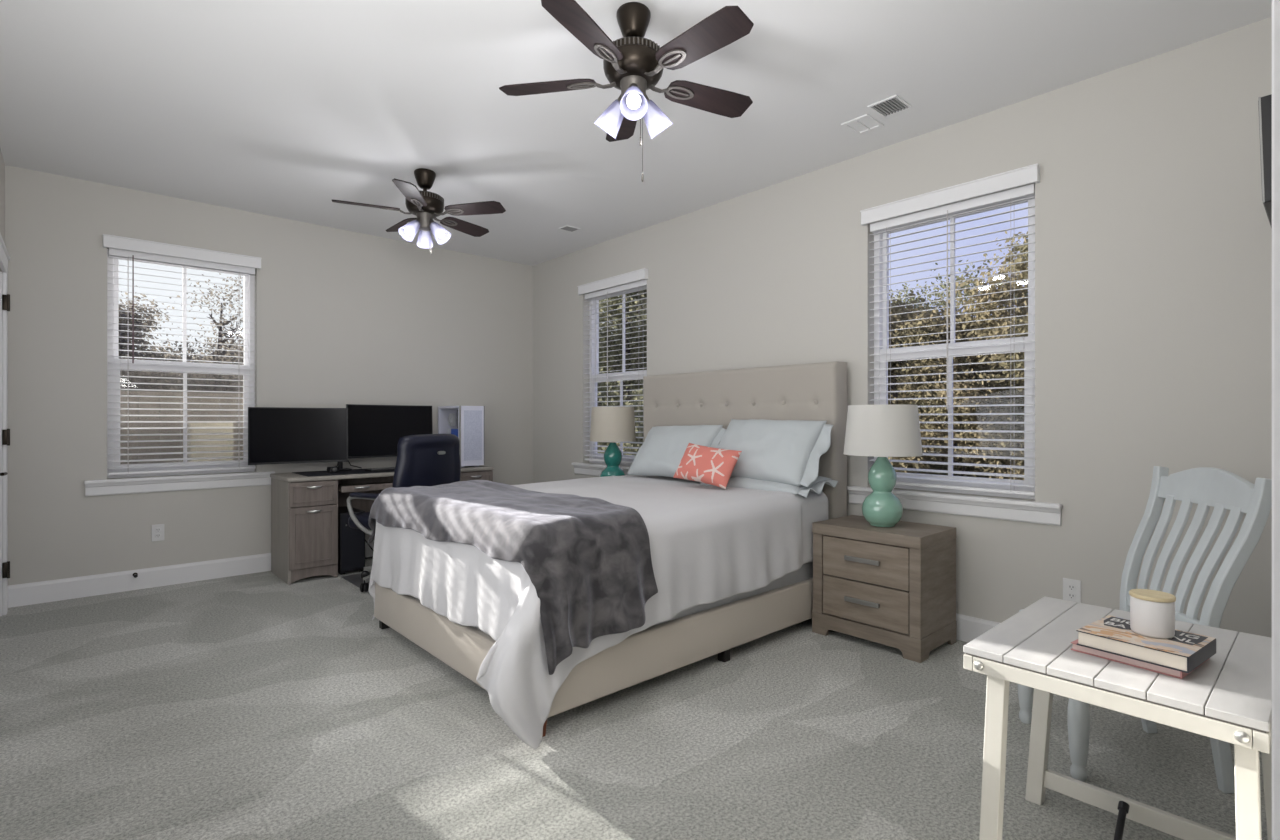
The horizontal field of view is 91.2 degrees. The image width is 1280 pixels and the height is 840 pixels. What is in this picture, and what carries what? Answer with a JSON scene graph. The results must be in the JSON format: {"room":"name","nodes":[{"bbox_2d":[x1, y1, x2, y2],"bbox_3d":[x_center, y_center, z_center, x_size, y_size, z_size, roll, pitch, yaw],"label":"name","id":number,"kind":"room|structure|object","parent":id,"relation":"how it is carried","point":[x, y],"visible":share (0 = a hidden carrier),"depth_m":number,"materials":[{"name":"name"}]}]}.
{"room":"bedroom","nodes":[
{"label":"bedroom","id":0,"kind":"room"},
{"bbox_2d":[0,148,4,271],"bbox_3d":[-1.473,-0.208,1.035,0.160,2.740,7.510,0,0,-42],"label":"wall","id":1,"kind":"structure","parent":0,"point":[2,164],"depth_m":3.74,"materials":[{"name":"grey paint"}]},
{"bbox_2d":[0,233,9,615],"bbox_3d":[-3.543,0.087,3.379,0.223,2.150,1.025,0,0,-42],"label":"door","id":2,"kind":"structure","parent":1,"relation":"in","point":[4,255],"depth_m":3.73,"materials":[{"name":"white paint"}]},
{"bbox_2d":[5,165,531,585],"bbox_3d":[-2.569,-0.208,5.210,4.122,2.740,0.160,0,0,-42],"label":"wall","id":3,"kind":"structure","parent":0,"point":[343,317],"depth_m":4.68,"materials":[{"name":"grey paint"}]},
{"bbox_2d":[151,524,163,541],"bbox_3d":[-3.365,0.787,4.378,0.072,0.116,0.009,0,0,-42],"label":"wall outlet","id":4,"kind":"object","parent":3,"relation":"attached to","point":[157,531],"visible":1,"depth_m":4.38,"materials":[{"name":"white plastic"}]},
{"bbox_2d":[84,249,274,495],"bbox_3d":[-3.279,-0.331,4.528,1.100,1.665,0.193,0,0,-42],"label":"window","id":5,"kind":"structure","parent":3,"relation":"in","point":[147,484],"depth_m":4.48,"materials":[{"name":"white plastic"}]},
{"bbox_2d":[103,234,261,474],"bbox_3d":[-3.251,-0.431,4.497,0.918,1.606,0.107,0,0,-42],"label":"window blind","id":6,"kind":"object","parent":5,"relation":"attached to","point":[123,247],"visible":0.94,"depth_m":4.47,"materials":[{"name":"white paint"}]},
{"bbox_2d":[8,540,374,607],"bbox_3d":[-2.510,1.095,5.145,3.802,0.135,0.014,0,0,-42],"label":"baseboard","id":7,"kind":"structure","parent":3,"relation":"attached to","point":[100,584],"depth_m":4.29,"materials":[{"name":"white paint"}]},
{"bbox_2d":[0,556,1267,839],"bbox_3d":[-0.055,1.222,2.420,4.122,0.120,7.670,0,0,-42],"label":"floor","id":8,"kind":"structure","parent":0,"point":[253,706],"depth_m":2.27,"materials":[{"name":"grey carpet"}]},
{"bbox_2d":[338,506,364,573],"bbox_3d":[-2.299,0.928,4.882,0.180,0.460,0.409,0,0,-42],"label":"computer tower","id":9,"kind":"object","parent":8,"relation":"on","point":[351,542],"visible":0.58,"depth_m":4.72,"materials":[{"name":"black plastic"}]},
{"bbox_2d":[341,572,370,593],"bbox_3d":[-1.450,1.160,4.657,1.160,0.004,1.000,0,0,-42],"label":"chair mat","id":10,"kind":"object","parent":8,"relation":"on","point":[355,579],"visible":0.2,"depth_m":4.55,"materials":[{"name":"grey plastic"}]},
{"bbox_2d":[347,434,460,591],"bbox_3d":[-1.693,0.627,4.482,0.689,1.060,0.671,0,0,23],"label":"office chair","id":11,"kind":"object","parent":10,"relation":"on","point":[422,459],"visible":0.37,"depth_m":4.28,"materials":[{"name":"black leather"}]},
{"bbox_2d":[365,539,373,558],"bbox_3d":[-2.148,0.984,5.348,0.534,0.345,0.068,0,0,-37],"label":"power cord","id":12,"kind":"object","parent":8,"relation":"on","point":[365,539],"visible":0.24,"depth_m":5.26,"materials":[{"name":"black plastic"}]},
{"bbox_2d":[270,465,493,584],"bbox_3d":[-2.049,0.786,5.135,1.612,0.752,0.568,0,0,-42],"label":"computer desk","id":13,"kind":"object","parent":8,"relation":"on","point":[304,509],"visible":0.57,"depth_m":4.56,"materials":[{"name":"laminate"}]},
{"bbox_2d":[292,469,394,476],"bbox_3d":[-2.162,0.408,5.051,1.050,0.004,0.460,0,0,-42],"label":"desk pad","id":14,"kind":"object","parent":13,"relation":"on","point":[354,471],"visible":0.54,"depth_m":4.85,"materials":[{"name":"black"}]},
{"bbox_2d":[327,466,338,472],"bbox_3d":[-2.363,0.383,4.827,0.065,0.045,0.070,0,0,40],"label":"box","id":15,"kind":"object","parent":14,"relation":"on","point":[334,469],"visible":1,"depth_m":4.80,"materials":[{"name":"black plastic"}]},
{"bbox_2d":[326,460,361,470],"bbox_3d":[-2.386,0.235,5.009,0.700,0.340,0.164,0,0,-42],"label":"monitor stand","id":16,"kind":"object","parent":14,"relation":"on","point":[339,464],"visible":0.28,"depth_m":5.01,"materials":[{"name":"black plastic"}]},
{"bbox_2d":[248,407,347,464],"bbox_3d":[-2.549,0.115,4.690,0.660,0.415,0.072,0,0,-37],"label":"monitor","id":17,"kind":"object","parent":16,"relation":"attached to","point":[276,435],"visible":1,"depth_m":4.67,"materials":[{"name":"black plastic"}]},
{"bbox_2d":[346,404,432,458],"bbox_3d":[-2.061,0.090,5.170,0.087,0.427,0.710,0,0,45],"label":"monitor","id":18,"kind":"object","parent":16,"relation":"attached to","point":[373,430],"visible":0.85,"depth_m":5.12,"materials":[{"name":"black plastic"}]},
{"bbox_2d":[365,467,394,471],"bbox_3d":[-1.980,0.395,5.081,0.440,0.021,0.130,0,0,-44],"label":"keyboard","id":19,"kind":"object","parent":14,"relation":"on","point":[385,468],"visible":0.46,"depth_m":4.96,"materials":[{"name":"black plastic"}]},
{"bbox_2d":[338,482,392,492],"bbox_3d":[-2.003,0.517,5.085,0.890,0.046,0.403,0,0,-42],"label":"keyboard tray","id":20,"kind":"object","parent":13,"relation":"on","point":[379,485],"depth_m":4.80,"materials":[{"name":"brown wood"}]},
{"bbox_2d":[438,406,484,466],"bbox_3d":[-1.599,0.143,5.595,0.232,0.532,0.456,0,0,-42],"label":"case","id":21,"kind":"object","parent":13,"relation":"on","point":[467,423],"visible":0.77,"depth_m":5.45,"materials":[{"name":"white plastic"}]},
{"bbox_2d":[464,410,481,460],"bbox_3d":[-1.446,0.133,5.428,0.168,0.432,0.002,0,0,-42],"label":"grille","id":22,"kind":"object","parent":21,"relation":"attached to","point":[472,418],"depth_m":5.43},
{"bbox_2d":[374,361,846,736],"bbox_3d":[-0.134,0.409,3.626,2.185,1.505,1.688,0,0,-42],"label":"bed","id":23,"kind":"object","parent":8,"relation":"on","point":[811,391],"visible":0.36,"depth_m":3.28,"materials":[{"name":"beige fabric"}]},
{"bbox_2d":[369,475,827,748],"bbox_3d":[-0.270,0.772,3.462,2.166,0.753,1.780,0,0,-42],"label":"comforter","id":24,"kind":"object","parent":23,"relation":"on","point":[709,544],"visible":0.58,"depth_m":2.83,"materials":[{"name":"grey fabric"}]},
{"bbox_2d":[368,480,657,674],"bbox_3d":[-0.705,0.635,3.064,0.722,0.552,1.890,0,0,-40],"label":"throw blanket","id":25,"kind":"object","parent":24,"relation":"on","point":[587,561],"visible":1,"depth_m":2.46,"materials":[{"name":"grey fabric"}]},
{"bbox_2d":[627,425,725,476],"bbox_3d":[0.253,0.215,4.327,0.312,0.367,0.762,0,0,-41],"label":"bed pillow","id":26,"kind":"object","parent":24,"relation":"on","point":[661,453],"visible":0.82,"depth_m":4.27,"materials":[{"name":"grey fabric"}]},
{"bbox_2d":[673,443,741,488],"bbox_3d":[0.399,0.269,3.773,0.166,0.253,0.432,0,0,-41],"label":"throw pillow","id":27,"kind":"object","parent":24,"relation":"on","point":[704,464],"visible":1,"depth_m":3.70,"materials":[{"name":"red fabric"}]},
{"bbox_2d":[700,476,837,496],"bbox_3d":[0.762,0.373,3.766,0.365,0.134,0.785,0,0,-42],"label":"bed pillow","id":28,"kind":"object","parent":24,"relation":"on","point":[737,482],"visible":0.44,"depth_m":3.58,"materials":[{"name":"grey fabric"}]},
{"bbox_2d":[718,419,833,486],"bbox_3d":[0.766,0.180,3.784,0.316,0.374,0.787,0,0,-40],"label":"bed pillow","id":29,"kind":"object","parent":28,"relation":"on","point":[781,451],"visible":0.87,"depth_m":3.63,"materials":[{"name":"grey fabric"}]},
{"bbox_2d":[473,561,812,634],"bbox_3d":[-0.161,0.829,3.577,2.000,0.223,1.560,0,0,-42],"label":"box spring","id":30,"kind":"object","parent":23,"relation":"in","point":[805,572],"visible":0.02,"depth_m":3.26,"materials":[{"name":"grey fabric"}]},
{"bbox_2d":[812,515,956,662],"bbox_3d":[1.293,0.862,3.352,0.442,0.600,0.594,0,0,-42],"label":"nightstand","id":31,"kind":"object","parent":8,"relation":"on","point":[901,578],"visible":1,"depth_m":3.18,"materials":[{"name":"brown wood"}]},
{"bbox_2d":[844,405,922,526],"bbox_3d":[1.286,0.242,3.328,0.392,0.640,0.392,0,0,-42],"label":"table lamp","id":32,"kind":"object","parent":31,"relation":"on","point":[882,432],"visible":1,"depth_m":3.21,"materials":[{"name":"green ceramic"}]},
{"bbox_2d":[963,597,1271,839],"bbox_3d":[1.178,0.852,1.532,0.644,0.620,0.575,0,0,-42],"label":"side table","id":33,"kind":"object","parent":8,"relation":"on","point":[1228,697],"visible":0.91,"depth_m":1.45,"materials":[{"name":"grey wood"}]},
{"bbox_2d":[1071,639,1209,678],"bbox_3d":[1.153,0.532,1.449,0.195,0.018,0.205,0,0,-35],"label":"book","id":34,"kind":"object","parent":33,"relation":"on","point":[1139,664],"visible":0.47,"depth_m":1.39,"materials":[{"name":"brown paper"}]},
{"bbox_2d":[1076,615,1215,672],"bbox_3d":[1.153,0.505,1.432,0.195,0.036,0.203,0,0,-35],"label":"book","id":35,"kind":"object","parent":34,"relation":"on","point":[1184,652],"visible":0.85,"depth_m":1.38,"materials":[{"name":"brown paper"}]},
{"bbox_2d":[1129,589,1175,638],"bbox_3d":[1.170,0.442,1.432,0.083,0.091,0.083,0,0,-42],"label":"candle jar","id":36,"kind":"object","parent":35,"relation":"on","point":[1152,612],"visible":1,"depth_m":1.40,"materials":[{"name":"white ceramic"}]},
{"bbox_2d":[1114,801,1129,839],"bbox_3d":[1.248,1.100,1.629,0.235,0.124,0.060,0,0,-42],"label":"rod","id":37,"kind":"object","parent":8,"relation":"on","point":[1123,807],"visible":1,"depth_m":1.68,"materials":[{"name":"black plastic"}]},
{"bbox_2d":[1017,466,1271,793],"bbox_3d":[1.683,0.663,2.182,0.558,1.002,0.524,0,0,10],"label":"dining chair","id":38,"kind":"object","parent":8,"relation":"on","point":[1223,490],"visible":0.52,"depth_m":2.06,"materials":[{"name":"blue paint"}]},
{"bbox_3d":[-0.263,0.862,5.086,0.442,0.600,0.594,0,0,-42],"label":"nightstand","id":39,"kind":"object","parent":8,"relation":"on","visible":0},
{"bbox_2d":[590,407,635,476],"bbox_3d":[-0.218,0.229,5.053,0.370,0.666,0.370,0,0,-42],"label":"table lamp","id":40,"kind":"object","parent":39,"relation":"on","point":[612,425],"visible":0.75,"depth_m":4.92,"materials":[{"name":"beige fabric"}]},
{"bbox_2d":[0,0,1271,265],"bbox_3d":[-0.055,-1.638,2.420,4.122,0.120,7.670,0,0,-42],"label":"ceiling","id":41,"kind":"structure","parent":0,"point":[287,109],"depth_m":2.98,"materials":[{"name":"white paint"}]},
{"bbox_2d":[332,168,505,253],"bbox_3d":[-1.394,-1.320,4.018,1.040,0.514,0.990,0,0,-42],"label":"ceiling fan","id":42,"kind":"object","parent":41,"relation":"hanging from","point":[426,205],"visible":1,"depth_m":3.94,"materials":[{"name":"brown metal"}]},
{"bbox_2d":[558,225,579,231],"bbox_3d":[-0.581,-1.573,5.157,0.140,0.008,0.120,0,0,-42],"label":"ceiling vent","id":43,"kind":"object","parent":41,"relation":"in","point":[566,227],"visible":1,"depth_m":5.14,"materials":[{"name":"white metal"}]},
{"bbox_2d":[499,0,753,181],"bbox_3d":[0.001,-1.248,2.405,1.038,0.660,0.999,0,0,-42],"label":"ceiling fan","id":44,"kind":"object","parent":41,"relation":"hanging from","point":[633,64],"visible":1,"depth_m":2.35,"materials":[{"name":"brown metal"}]},
{"bbox_2d":[841,114,883,134],"bbox_3d":[1.187,-1.573,3.344,0.180,0.008,0.150,0,0,-42],"label":"ceiling vent","id":45,"kind":"object","parent":41,"relation":"in","point":[865,123],"visible":1,"depth_m":3.34,"materials":[{"name":"white metal"}]},
{"bbox_2d":[867,95,911,117],"bbox_3d":[1.254,-1.573,3.149,0.170,0.008,0.150,0,0,-42],"label":"ceiling vent","id":46,"kind":"object","parent":41,"relation":"in","point":[894,104],"visible":1,"depth_m":3.14,"materials":[{"name":"white metal"}]},
{"bbox_2d":[532,17,1271,637],"bbox_3d":[0.841,-0.208,4.385,0.160,2.740,5.630,0,0,-42],"label":"wall","id":47,"kind":"structure","parent":0,"point":[1153,230],"depth_m":2.95,"materials":[{"name":"grey paint"}]},
{"bbox_2d":[572,286,646,475],"bbox_3d":[-0.200,-0.331,5.493,0.193,1.665,1.100,0,0,-42],"label":"window","id":48,"kind":"structure","parent":47,"relation":"in","point":[579,468],"depth_m":5.75,"materials":[{"name":"white plastic"}]},
{"bbox_2d":[577,268,647,463],"bbox_3d":[-0.230,-0.431,5.466,0.107,1.606,0.918,0,0,-42],"label":"window blind","id":49,"kind":"object","parent":48,"relation":"attached to","point":[640,274],"visible":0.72,"depth_m":5.45,"materials":[{"name":"white paint"}]},
{"bbox_2d":[847,196,1061,525],"bbox_3d":[1.672,-0.331,3.415,0.193,1.665,1.100,0,0,-42],"label":"window","id":50,"kind":"structure","parent":47,"relation":"in","point":[974,506],"depth_m":3.36,"materials":[{"name":"white plastic"}]},
{"bbox_2d":[860,163,1039,495],"bbox_3d":[1.642,-0.431,3.388,0.107,1.606,0.918,0,0,-42],"label":"window blind","id":51,"kind":"object","parent":50,"relation":"attached to","point":[1029,174],"visible":0.82,"depth_m":3.34,"materials":[{"name":"white paint"}]},
{"bbox_2d":[956,613,999,642],"bbox_3d":[0.741,1.095,4.366,0.014,0.135,5.495,0,0,-42],"label":"baseboard","id":52,"kind":"structure","parent":47,"relation":"attached to","point":[969,628],"depth_m":3.27,"materials":[{"name":"white paint"}]},
{"bbox_2d":[1063,578,1080,602],"bbox_3d":[2.026,0.805,2.943,0.009,0.116,0.072,0,0,-42],"label":"wall outlet","id":53,"kind":"object","parent":47,"relation":"attached to","point":[1071,587],"visible":0.85,"depth_m":2.94,"materials":[{"name":"white plastic"}]},
{"bbox_2d":[1067,584,1075,590],"bbox_3d":[2.025,0.785,2.941,0.003,0.034,0.034,0,0,-42],"label":"socket","id":54,"kind":"object","parent":53,"relation":"attached to","point":[1070,587],"depth_m":2.94,"materials":[{"name":"grey plastic"}]},
{"bbox_2d":[1067,592,1075,598],"bbox_3d":[2.025,0.825,2.941,0.003,0.034,0.034,0,0,-42],"label":"socket","id":55,"kind":"object","parent":53,"relation":"attached to","point":[1070,595],"depth_m":2.94,"materials":[{"name":"grey plastic"}]},
{"bbox_3d":[1.480,-0.208,1.252,3.085,2.740,0.120,0,0,-42],"label":"wall","id":56,"kind":"structure","parent":0,"visible":0},
{"bbox_2d":[1258,94,1271,227],"bbox_3d":[2.157,-0.786,2.056,0.562,0.413,0.142,0,-2,-42],"label":"television","id":57,"kind":"object","parent":56,"relation":"attached to","point":[1265,102],"visible":0.66,"depth_m":1.91,"materials":[{"name":"black plastic"}]},
{"bbox_2d":[1272,0,1279,839],"bbox_3d":[0.347,-0.207,0.231,0.075,2.739,0.158,0,0,-42],"label":"trim","id":58,"kind":"structure","parent":56,"relation":"attached to","point":[1275,3],"depth_m":0.26,"materials":[{"name":"white paint"}]},
{"label":"outside","id":59,"kind":"structure","parent":0,"visible":0},
{"bbox_3d":[-9.304,4.312,25.267,100.000,0.300,130.000,0,0,-42],"label":"ground","id":60,"kind":"structure","parent":59,"visible":0},
{"bbox_2d":[119,292,203,463],"bbox_3d":[-15.544,0.040,18.434,4.356,8.262,4.653,0,0,-12],"label":"leafy tree","id":61,"kind":"object","parent":60,"relation":"on","point":[137,321],"visible":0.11,"depth_m":18.58,"materials":[{"name":"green plant"}]},
{"bbox_2d":[141,331,211,462],"bbox_3d":[-18.958,0.293,24.601,7.292,7.759,6.740,0,0,-27],"label":"leafy tree","id":62,"kind":"object","parent":60,"relation":"on","point":[175,375],"visible":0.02,"depth_m":24.54,"materials":[{"name":"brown plant"}]},
{"bbox_2d":[138,273,243,456],"bbox_3d":[-10.854,0.024,16.959,4.490,8.293,4.677,0,0,31],"label":"bare tree","id":63,"kind":"object","parent":60,"relation":"on","point":[221,341],"visible":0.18,"depth_m":16.53,"materials":[{"name":"brown plant"}]},
{"bbox_2d":[159,328,243,461],"bbox_3d":[-14.217,0.287,22.207,5.741,7.770,4.499,0,0,16],"label":"leafy tree","id":64,"kind":"object","parent":60,"relation":"on","point":[209,381],"visible":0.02,"depth_m":21.45,"materials":[{"name":"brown plant"}]},
{"bbox_2d":[597,299,640,449],"bbox_3d":[-2.297,-0.534,16.281,4.985,9.408,5.033,0,0,-27],"label":"leafy tree","id":65,"kind":"object","parent":60,"relation":"on","point":[599,389],"visible":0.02,"depth_m":15.55,"materials":[{"name":"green plant"}]},
{"bbox_2d":[597,289,646,455],"bbox_3d":[-0.250,-0.262,13.642,4.979,8.864,4.711,0,0,43],"label":"leafy tree","id":66,"kind":"object","parent":60,"relation":"on","point":[611,363],"visible":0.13,"depth_m":13.16,"materials":[{"name":"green plant"}]},
{"bbox_2d":[597,293,646,443],"bbox_3d":[0.406,-1.060,19.439,5.422,10.458,5.957,0,0,-37],"label":"leafy tree","id":67,"kind":"object","parent":60,"relation":"on","point":[637,293],"visible":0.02,"depth_m":18.82,"materials":[{"name":"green plant"}]},
{"bbox_2d":[597,360,984,454],"bbox_3d":[5.197,0.149,27.941,37.440,8.226,10.830,0,0,26],"label":"woods","id":68,"kind":"object","parent":60,"relation":"on","point":[599,360],"visible":0.02,"depth_m":29.43,"materials":[{"name":"green plant"}]},
{"bbox_2d":[889,280,974,426],"bbox_3d":[7.263,0.095,17.756,4.722,8.252,5.716,0,0,-18],"label":"leafy tree","id":69,"kind":"object","parent":60,"relation":"on","point":[899,292],"visible":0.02,"depth_m":17.57,"materials":[{"name":"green plant"}]},
{"bbox_2d":[888,290,984,475],"bbox_3d":[6.196,0.544,13.863,4.045,7.374,4.018,0,0,29],"label":"leafy tree","id":70,"kind":"object","parent":60,"relation":"on","point":[894,310],"visible":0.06,"depth_m":13.92,"materials":[{"name":"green plant"}]},
{"bbox_2d":[888,295,1026,477],"bbox_3d":[6.296,0.714,12.560,4.027,6.917,3.866,0,0,6],"label":"leafy tree","id":71,"kind":"object","parent":60,"relation":"on","point":[942,328],"visible":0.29,"depth_m":12.40,"materials":[{"name":"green plant"}]},
{"bbox_2d":[911,253,1027,467],"bbox_3d":[9.216,0.027,15.840,4.992,8.287,4.792,0,0,25],"label":"leafy tree","id":72,"kind":"object","parent":60,"relation":"on","point":[942,286],"visible":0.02,"depth_m":15.83,"materials":[{"name":"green plant"}]},
{"bbox_2d":[933,231,1027,479],"bbox_3d":[7.454,0.220,11.535,3.882,7.903,3.806,0,0,2],"label":"leafy tree","id":73,"kind":"object","parent":60,"relation":"on","point":[1023,248],"visible":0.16,"depth_m":11.49,"materials":[{"name":"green plant"}]},
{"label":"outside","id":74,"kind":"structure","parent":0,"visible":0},
{"bbox_2d":[120,391,242,463],"bbox_3d":[-3.688,0.592,4.989,5.200,1.660,0.990,0,0,-42],"label":"fence","id":75,"kind":"object","parent":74,"point":[133,393],"visible":0.14,"depth_m":5.28,"materials":[{"name":"brown wood"}]},
{"bbox_2d":[187,423,232,461],"bbox_3d":[-3.590,0.661,5.224,0.300,1.280,0.312,0,0,-42],"label":"storage cabinet","id":76,"kind":"object","parent":75,"relation":"on","point":[228,436],"visible":0.3,"depth_m":5.10,"materials":[{"name":"beige paint"}]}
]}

